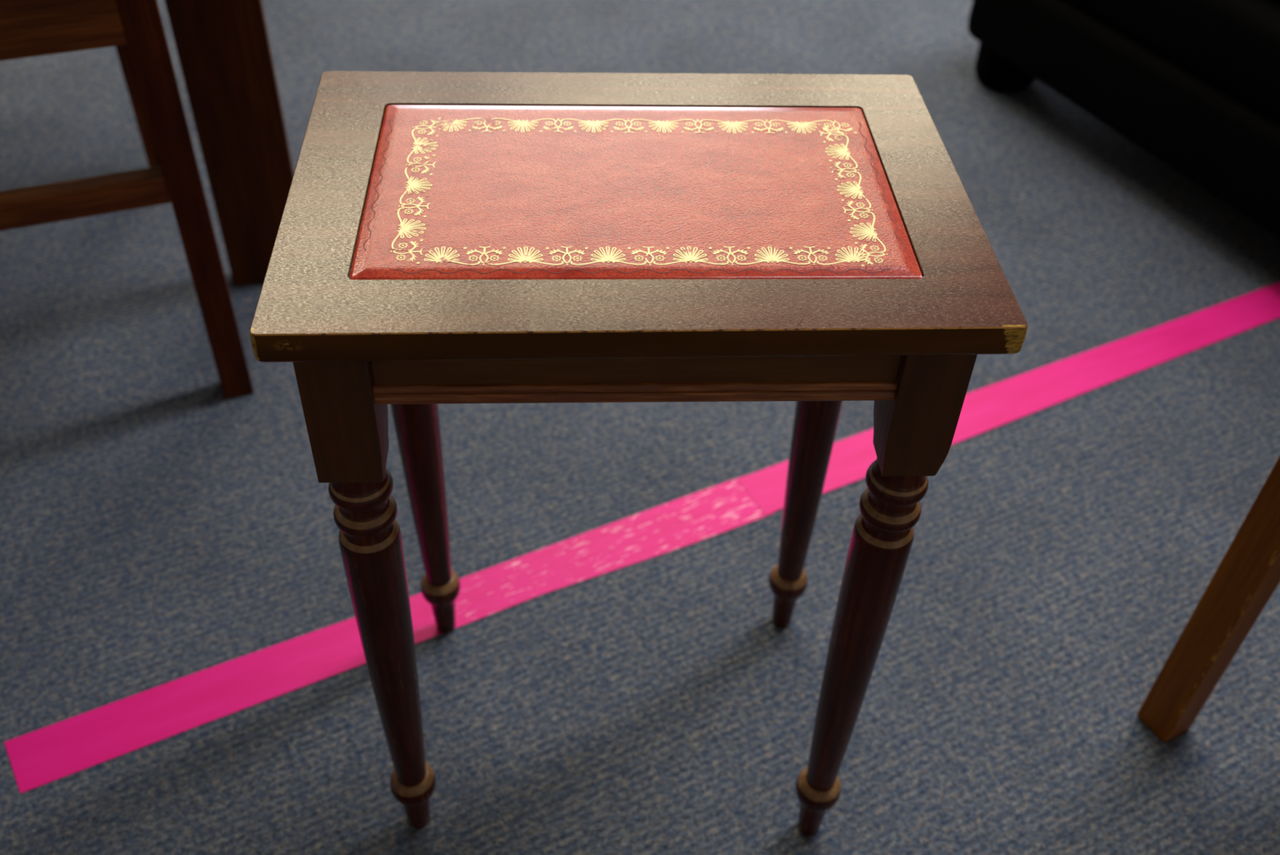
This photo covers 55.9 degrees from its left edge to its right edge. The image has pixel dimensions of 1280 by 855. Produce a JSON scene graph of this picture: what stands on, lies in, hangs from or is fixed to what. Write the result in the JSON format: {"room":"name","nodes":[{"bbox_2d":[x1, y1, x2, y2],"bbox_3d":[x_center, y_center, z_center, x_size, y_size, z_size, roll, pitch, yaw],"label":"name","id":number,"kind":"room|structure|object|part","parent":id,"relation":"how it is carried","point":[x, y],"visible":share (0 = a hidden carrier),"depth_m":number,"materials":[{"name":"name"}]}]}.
{"room":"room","nodes":[
{"label":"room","id":0,"kind":"room"},
{"bbox_2d":[0,0,1279,854],"bbox_3d":[-0.021,0.253,1.001,12.000,0.050,12.000,0,43,-3],"label":"floor","id":1,"kind":"structure","parent":0,"point":[157,527],"depth_m":1.12,"materials":[{"name":"carpet"}]},
{"bbox_2d":[0,0,253,399],"bbox_3d":[-0.675,-0.458,1.062,0.430,0.859,0.492,-14,45,-17],"label":"wooden chair","id":2,"kind":"object","parent":1,"relation":"on","point":[28,28],"visible":1,"depth_m":1.05,"materials":[{"name":"brown wood"}]},
{"bbox_3d":[-0.592,-0.300,0.915,0.370,0.063,0.024,-14,45,-17],"label":"seat rail","id":3,"kind":"part","parent":2,"relation":"part of","materials":[{"name":"brown wood"}]},
{"bbox_3d":[-0.607,-0.488,1.405,0.030,0.439,0.028,-14,45,-17],"label":"leg","id":4,"kind":"part","parent":2,"relation":"part of","materials":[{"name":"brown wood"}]},
{"bbox_3d":[-0.406,-0.355,0.965,0.030,0.859,0.030,-14,45,-17],"label":"leg","id":5,"kind":"part","parent":2,"relation":"part of","materials":[{"name":"brown wood"}]},
{"bbox_2d":[164,0,293,286],"bbox_3d":[-0.963,-0.683,1.373,1.028,0.744,0.970,-9,44,-12],"label":"wooden table","id":6,"kind":"object","parent":1,"relation":"on","point":[223,46],"visible":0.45,"depth_m":1.25,"materials":[{"name":"brown wood"}]},
{"bbox_2d":[4,475,774,792],"bbox_3d":[-0.184,0.164,1.051,0.682,0.001,0.058,-19,47,-21],"label":"tape","id":7,"kind":"object","parent":1,"relation":"on","point":[48,753],"visible":0.92,"depth_m":1.02,"materials":[{"name":"pink plastic"}]},
{"bbox_2d":[249,71,1027,835],"bbox_3d":[-0.012,0.051,0.813,0.362,0.500,0.256,0,43,-3],"label":"side table","id":8,"kind":"object","parent":1,"relation":"on","point":[816,242],"visible":1,"depth_m":0.62,"materials":[{"name":"brown wood"}]},
{"bbox_3d":[-0.157,0.123,0.743,0.036,0.481,0.039,0,43,-3],"label":"leg","id":9,"kind":"part","parent":8,"relation":"part of","materials":[{"name":"brown wood"}]},
{"bbox_3d":[-0.163,-0.004,0.879,0.038,0.481,0.035,0,43,-3],"label":"leg","id":10,"kind":"part","parent":8,"relation":"part of","materials":[{"name":"brown wood"}]},
{"bbox_3d":[-0.001,-0.017,0.602,0.260,0.012,0.002,0,43,-3],"label":"bead moulding","id":11,"kind":"part","parent":8,"relation":"part of","materials":[{"name":"brown wood"}]},
{"bbox_3d":[-0.004,-0.129,0.643,0.277,0.004,0.170,0,43,-3],"label":"leather panel","id":12,"kind":"part","parent":8,"relation":"part of","materials":[{"name":"red leather"}]},
{"bbox_3d":[0.131,-0.007,0.895,0.035,0.481,0.035,0,43,-3],"label":"leg","id":13,"kind":"part","parent":8,"relation":"part of","materials":[{"name":"brown wood"}]},
{"bbox_3d":[0.138,0.124,0.756,0.037,0.481,0.041,0,43,-3],"label":"leg","id":14,"kind":"part","parent":8,"relation":"part of","materials":[{"name":"brown wood"}]},
{"bbox_2d":[737,282,1279,514],"bbox_3d":[0.553,-0.083,1.349,1.007,0.001,0.056,-19,47,-21],"label":"tape","id":15,"kind":"object","parent":1,"relation":"on","point":[988,407],"visible":0.79,"depth_m":1.31,"materials":[{"name":"pink plastic"}]},
{"bbox_2d":[967,0,1279,238],"bbox_3d":[1.205,-0.446,1.197,0.800,0.779,1.600,-18,47,-21],"label":"sofa","id":16,"kind":"object","parent":1,"relation":"on","point":[1193,84],"visible":1,"depth_m":1.49,"materials":[{"name":"leather"}]},
{"bbox_3d":[1.189,-0.324,1.304,0.764,0.113,1.540,-18,47,-21],"label":"panel","id":17,"kind":"part","parent":16,"relation":"part of","materials":[{"name":"black leather"}]},
{"bbox_2d":[1137,455,1279,742],"bbox_3d":[0.671,0.123,0.795,0.395,0.464,0.395,-20,48,-22],"label":"furniture leg","id":18,"kind":"object","parent":1,"relation":"on","point":[1247,575],"visible":1,"depth_m":0.89,"materials":[{"name":"brown wood"}]}
]}

